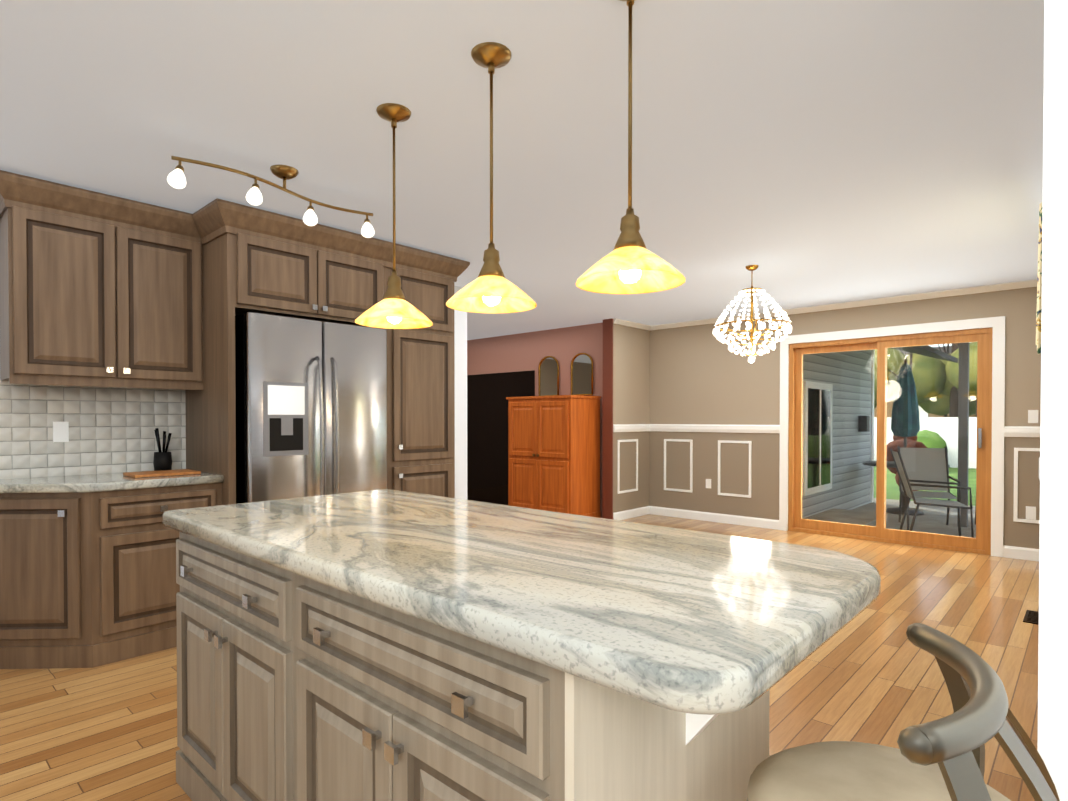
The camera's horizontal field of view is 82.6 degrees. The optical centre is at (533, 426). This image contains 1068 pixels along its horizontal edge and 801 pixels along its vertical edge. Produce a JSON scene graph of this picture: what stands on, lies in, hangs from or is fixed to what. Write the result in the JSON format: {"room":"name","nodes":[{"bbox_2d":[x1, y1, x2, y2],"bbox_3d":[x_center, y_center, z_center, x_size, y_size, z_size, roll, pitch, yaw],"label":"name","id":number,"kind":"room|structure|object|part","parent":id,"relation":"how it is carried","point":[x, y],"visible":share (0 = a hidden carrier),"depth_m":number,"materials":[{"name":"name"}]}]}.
{"room":"kitchen","nodes":[
{"label":"kitchen","id":0,"kind":"room"},
{"bbox_2d":[454,286,466,499],"bbox_3d":[-2.847,-0.024,3.333,0.130,2.460,6.440,1,1,43],"label":"wall","id":1,"kind":"structure","parent":0,"point":[460,335],"depth_m":5.60,"materials":[{"name":"white paint"}]},
{"bbox_2d":[0,194,207,389],"bbox_3d":[-2.410,-0.681,3.443,0.348,0.870,0.895,1,1,43],"label":"upper cabinet","id":2,"kind":"object","parent":1,"relation":"attached to","point":[117,330],"depth_m":3.27,"materials":[{"name":"brown wood"}]},
{"bbox_2d":[208,226,387,328],"bbox_3d":[-1.613,-0.902,4.035,0.718,0.440,0.980,1,1,43],"label":"upper cabinet","id":3,"kind":"object","parent":1,"relation":"attached to","point":[256,271],"depth_m":3.66,"materials":[{"name":"brown wood"}]},
{"bbox_2d":[0,500,1038,800],"bbox_3d":[-0.545,1.254,3.466,10.700,0.100,9.730,1,1,43],"label":"floor","id":4,"kind":"structure","parent":0,"point":[870,674],"depth_m":2.80,"materials":[{"name":"brown wood"}]},
{"bbox_2d":[0,494,87,668],"bbox_3d":[-2.638,0.769,3.028,0.597,0.880,0.600,1,1,43],"label":"base cabinet","id":5,"kind":"object","parent":4,"relation":"on","point":[44,541],"depth_m":3.02,"materials":[{"name":"brown wood"}]},
{"bbox_2d":[88,478,227,667],"bbox_3d":[-2.218,0.764,3.470,0.618,0.880,0.620,1,1,43],"label":"base cabinet","id":6,"kind":"object","parent":4,"relation":"on","point":[133,588],"depth_m":3.17,"materials":[{"name":"brown wood"}]},
{"bbox_2d":[0,470,223,497],"bbox_3d":[-2.431,0.304,3.226,0.627,0.045,1.260,1,1,43],"label":"countertop","id":7,"kind":"structure","parent":6,"relation":"on","point":[51,484],"depth_m":3.12,"materials":[{"name":"grey stone"}]},
{"bbox_2d":[123,469,200,477],"bbox_3d":[-2.128,0.270,3.483,0.230,0.015,0.330,1,1,43],"label":"cutting board","id":8,"kind":"object","parent":7,"relation":"on","point":[159,473],"visible":0.93,"depth_m":3.44,"materials":[{"name":"brown wood"}]},
{"bbox_2d":[153,428,171,470],"bbox_3d":[-2.227,0.143,3.648,0.100,0.264,0.100,1,1,43],"label":"utensil crock","id":9,"kind":"object","parent":7,"relation":"on","point":[162,460],"visible":0.9,"depth_m":3.62,"materials":[{"name":"black ceramic"}]},
{"bbox_2d":[235,312,386,503],"bbox_3d":[-1.533,0.276,3.975,0.821,1.845,0.910,1,1,43],"label":"fridge","id":10,"kind":"object","parent":4,"relation":"on","point":[277,412],"depth_m":3.66,"materials":[{"name":"grey metal"}]},
{"bbox_3d":[-1.263,0.141,3.719,0.080,1.136,0.122,1,1,43],"label":"fridge handle","id":11,"kind":"part","parent":10,"relation":"part of","materials":[{"name":"silver metal"}]},
{"bbox_2d":[384,258,459,497],"bbox_3d":[-1.068,0.031,4.639,0.718,2.320,0.630,1,1,43],"label":"tall cabinet","id":12,"kind":"object","parent":4,"relation":"on","point":[421,361],"depth_m":4.40,"materials":[{"name":"brown wood"}]},
{"bbox_2d":[176,531,769,800],"bbox_3d":[-0.266,0.784,1.698,1.940,0.880,0.813,1,1,43],"label":"kitchen island","id":13,"kind":"object","parent":4,"relation":"on","point":[291,686],"visible":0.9,"depth_m":1.27,"materials":[{"name":"beige wood"}]},
{"bbox_2d":[162,489,880,714],"bbox_3d":[-0.221,0.319,1.721,2.025,0.054,0.905,1,1,43],"label":"island countertop","id":14,"kind":"structure","parent":13,"relation":"on","point":[685,621],"depth_m":1.18,"materials":[{"name":"stone"}]},
{"bbox_2d":[506,395,600,517],"bbox_3d":[0.230,0.391,7.728,1.080,1.530,0.631,1,1,43],"label":"armoire","id":15,"kind":"object","parent":4,"relation":"on","point":[553,453],"visible":0.94,"depth_m":7.44,"materials":[{"name":"brown wood"}]},
{"bbox_2d":[746,623,1059,800],"bbox_3d":[0.537,0.786,0.907,0.482,0.896,0.498,1,1,43],"label":"stool","id":16,"kind":"object","parent":4,"relation":"on","point":[942,759],"visible":1,"depth_m":0.91,"materials":[{"name":"grey wood"}]},
{"bbox_2d":[1023,610,1038,624],"bbox_3d":[3.146,1.196,3.801,0.120,0.009,0.300,1,1,43],"label":"floor vent","id":17,"kind":"object","parent":4,"relation":"in","point":[1031,616],"visible":0.58,"depth_m":3.80,"materials":[{"name":"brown metal"}]},
{"bbox_2d":[0,0,1043,339],"bbox_3d":[-0.545,-1.306,3.437,10.700,0.100,9.730,1,1,43],"label":"ceiling","id":18,"kind":"structure","parent":0,"point":[808,152],"depth_m":2.55,"materials":[{"name":"grey paint"}]},
{"bbox_2d":[167,156,374,237],"bbox_3d":[-1.210,-1.131,2.941,0.180,0.237,1.030,0,1,37],"label":"track light","id":19,"kind":"object","parent":18,"relation":"attached to","point":[176,178],"visible":1,"depth_m":2.91,"materials":[{"name":"white glass"}]},
{"bbox_2d":[355,103,432,328],"bbox_3d":[-0.555,-0.825,2.412,0.304,0.837,0.304,1,1,43],"label":"pendant light","id":20,"kind":"object","parent":18,"relation":"hanging from","point":[393,309],"visible":0.98,"depth_m":2.39,"materials":[{"name":"yellow glass"}]},
{"bbox_2d":[446,42,536,313],"bbox_3d":[-0.142,-0.821,2.033,0.304,0.837,0.304,1,1,43],"label":"pendant light","id":21,"kind":"object","parent":18,"relation":"hanging from","point":[491,289],"visible":1,"depth_m":2.02,"materials":[{"name":"yellow glass"}]},
{"bbox_2d":[576,0,685,293],"bbox_3d":[0.268,-0.817,1.697,0.304,0.837,0.304,1,1,43],"label":"pendant light","id":22,"kind":"object","parent":18,"relation":"hanging from","point":[630,263],"visible":1,"depth_m":1.69,"materials":[{"name":"yellow glass"}]},
{"bbox_2d":[713,265,791,362],"bbox_3d":[1.735,-0.885,4.844,0.592,0.772,0.600,1,1,43],"label":"chandelier","id":23,"kind":"object","parent":18,"relation":"hanging from","point":[755,337],"visible":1,"depth_m":4.79,"materials":[{"name":"white glass"}]},
{"bbox_2d":[467,323,602,517],"bbox_3d":[-0.338,-0.087,8.856,3.650,2.460,0.130,1,1,43],"label":"wall","id":24,"kind":"structure","parent":0,"point":[528,351],"depth_m":8.31,"materials":[{"name":"pink paint"}]},
{"bbox_2d":[467,353,592,504],"bbox_3d":[-0.206,0.095,8.625,2.600,2.100,0.030,1,1,43],"label":"wall panels","id":25,"kind":"object","parent":24,"relation":"attached to","point":[487,439],"visible":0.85,"depth_m":8.94,"materials":[{"name":"black"}]},
{"bbox_2d":[602,319,649,519],"bbox_3d":[1.180,-0.074,7.715,0.140,2.460,0.855,1,1,43],"label":"wall","id":26,"kind":"structure","parent":0,"point":[626,374],"depth_m":7.57,"materials":[{"name":"beige painted drywall"}]},
{"bbox_2d":[649,287,1040,548],"bbox_3d":[3.126,-0.061,6.596,4.510,2.460,0.130,1,1,43],"label":"wall","id":27,"kind":"structure","parent":0,"point":[700,374],"depth_m":7.03,"materials":[{"name":"beige paint"}]},
{"bbox_2d":[802,342,976,536],"bbox_3d":[3.550,0.123,6.209,1.590,1.830,0.054,1,1,43],"label":"door","id":28,"kind":"structure","parent":27,"relation":"in","point":[890,438],"depth_m":6.10,"materials":[{"name":"clear glass"}]},
{"bbox_2d":[788,328,992,554],"bbox_3d":[3.544,0.134,6.203,1.818,2.079,0.137,1,1,43],"label":"door frame","id":29,"kind":"structure","parent":27,"relation":"attached to","point":[980,543],"depth_m":6.16,"materials":[{"name":"brown wood"}]},
{"bbox_3d":[2.904,-0.022,3.133,0.150,2.460,5.530,1,1,43],"label":"wall","id":30,"kind":"structure","parent":0,"visible":0},
{"bbox_2d":[613,318,652,519],"bbox_3d":[1.236,-0.073,7.647,0.045,2.460,0.780,1,1,43],"label":"trim","id":31,"kind":"structure","parent":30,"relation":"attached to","point":[631,513],"depth_m":7.63,"materials":[{"name":"white"}]},
{"bbox_2d":[649,282,1012,557],"bbox_3d":[3.038,-0.061,6.559,4.170,2.460,0.045,1,1,43],"label":"trim","id":32,"kind":"structure","parent":30,"relation":"attached to","point":[1000,431],"depth_m":6.39,"materials":[{"name":"white"}]},
{"bbox_2d":[1013,279,1039,560],"bbox_3d":[2.823,-0.023,3.188,0.045,2.460,5.300,1,1,43],"label":"trim","id":33,"kind":"structure","parent":30,"relation":"attached to","point":[1023,553],"depth_m":5.37,"materials":[{"name":"white"}]},
{"bbox_2d":[1036,198,1042,353],"bbox_3d":[2.950,-0.735,3.403,0.152,0.760,1.300,1,1,43],"label":"valance","id":34,"kind":"object","parent":30,"relation":"attached to","point":[1039,311],"visible":0.19,"depth_m":2.97,"materials":[{"name":"fabric"}]},
{"bbox_2d":[1037,0,1067,800],"bbox_3d":[1.031,0.001,1.093,0.177,2.460,0.190,1,1,43],"label":"trim","id":35,"kind":"structure","parent":30,"relation":"attached to","point":[1052,745],"depth_m":1.07,"materials":[{"name":"white"}]},
{"label":"outside","id":36,"kind":"structure","parent":0,"visible":0},
{"bbox_2d":[852,466,975,537],"bbox_3d":[22.585,1.203,24.720,60.000,0.200,52.870,1,1,43],"label":"ground","id":37,"kind":"structure","parent":36,"point":[927,508],"depth_m":9.12,"materials":[{"name":"concrete"}]},
{"bbox_2d":[802,350,871,518],"bbox_3d":[2.741,-0.074,9.939,4.000,2.690,4.269,1,1,43],"label":"wall","id":38,"kind":"structure","parent":37,"relation":"on","point":[849,443],"depth_m":9.07,"materials":[{"name":"grey wood"}]},
{"bbox_2d":[858,416,868,431],"bbox_3d":[5.178,-0.040,9.546,0.119,0.250,0.150,1,1,43],"label":"lantern","id":39,"kind":"object","parent":38,"relation":"attached to","point":[864,425],"depth_m":9.49,"materials":[{"name":"black metal"}]},
{"bbox_2d":[803,345,957,525],"bbox_3d":[3.162,-0.747,9.761,5.450,4.040,4.589,1,1,43],"label":"details of the wing","id":40,"kind":"object","parent":37,"relation":"on","point":[813,476],"depth_m":8.07,"materials":[{"name":"white plastic"}]},
{"bbox_2d":[863,360,949,515],"bbox_3d":[5.475,0.152,8.970,1.100,2.260,1.100,1,1,43],"label":"umbrella","id":41,"kind":"object","parent":37,"relation":"on","point":[903,403],"depth_m":8.88,"materials":[{"name":"teal fabric"}]},
{"bbox_2d":[874,413,976,468],"bbox_3d":[14.083,0.428,15.459,60.000,1.560,0.120,1,1,43],"label":"fence","id":42,"kind":"object","parent":37,"relation":"on","point":[948,423],"depth_m":17.45,"materials":[{"name":"white"}]},
{"bbox_2d":[874,342,977,449],"bbox_3d":[19.417,-6.080,22.673,19.254,14.641,20.650,1,1,43],"label":"trees","id":43,"kind":"object","parent":37,"relation":"on","point":[930,438],"depth_m":19.79,"materials":[{"name":"green plant"}]},
{"bbox_2d":[898,446,960,532],"bbox_3d":[5.054,0.785,7.810,0.568,1.026,0.745,0,1,23],"label":"outdoor chair","id":44,"kind":"object","parent":37,"relation":"on","point":[922,467],"depth_m":8.03,"materials":[{"name":"grey fabric"}]},
{"bbox_2d":[890,449,973,537],"bbox_3d":[4.616,0.793,7.091,0.746,1.027,0.568,0,1,23],"label":"outdoor chair","id":45,"kind":"object","parent":37,"relation":"on","point":[908,489],"depth_m":7.07,"materials":[{"name":"grey metal"}]},
{"bbox_2d":[957,342,968,526],"bbox_3d":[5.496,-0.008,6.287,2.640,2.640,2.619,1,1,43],"label":"post","id":46,"kind":"object","parent":37,"relation":"on","point":[965,437],"depth_m":7.79,"materials":[{"name":"grey"}]},
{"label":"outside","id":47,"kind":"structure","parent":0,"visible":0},
{"bbox_2d":[886,435,926,490],"bbox_3d":[6.286,0.551,10.240,0.650,1.069,0.929,1,1,43],"label":"shrub","id":48,"kind":"object","parent":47,"point":[912,444],"depth_m":10.09,"materials":[{"name":"red plant"}]}
]}

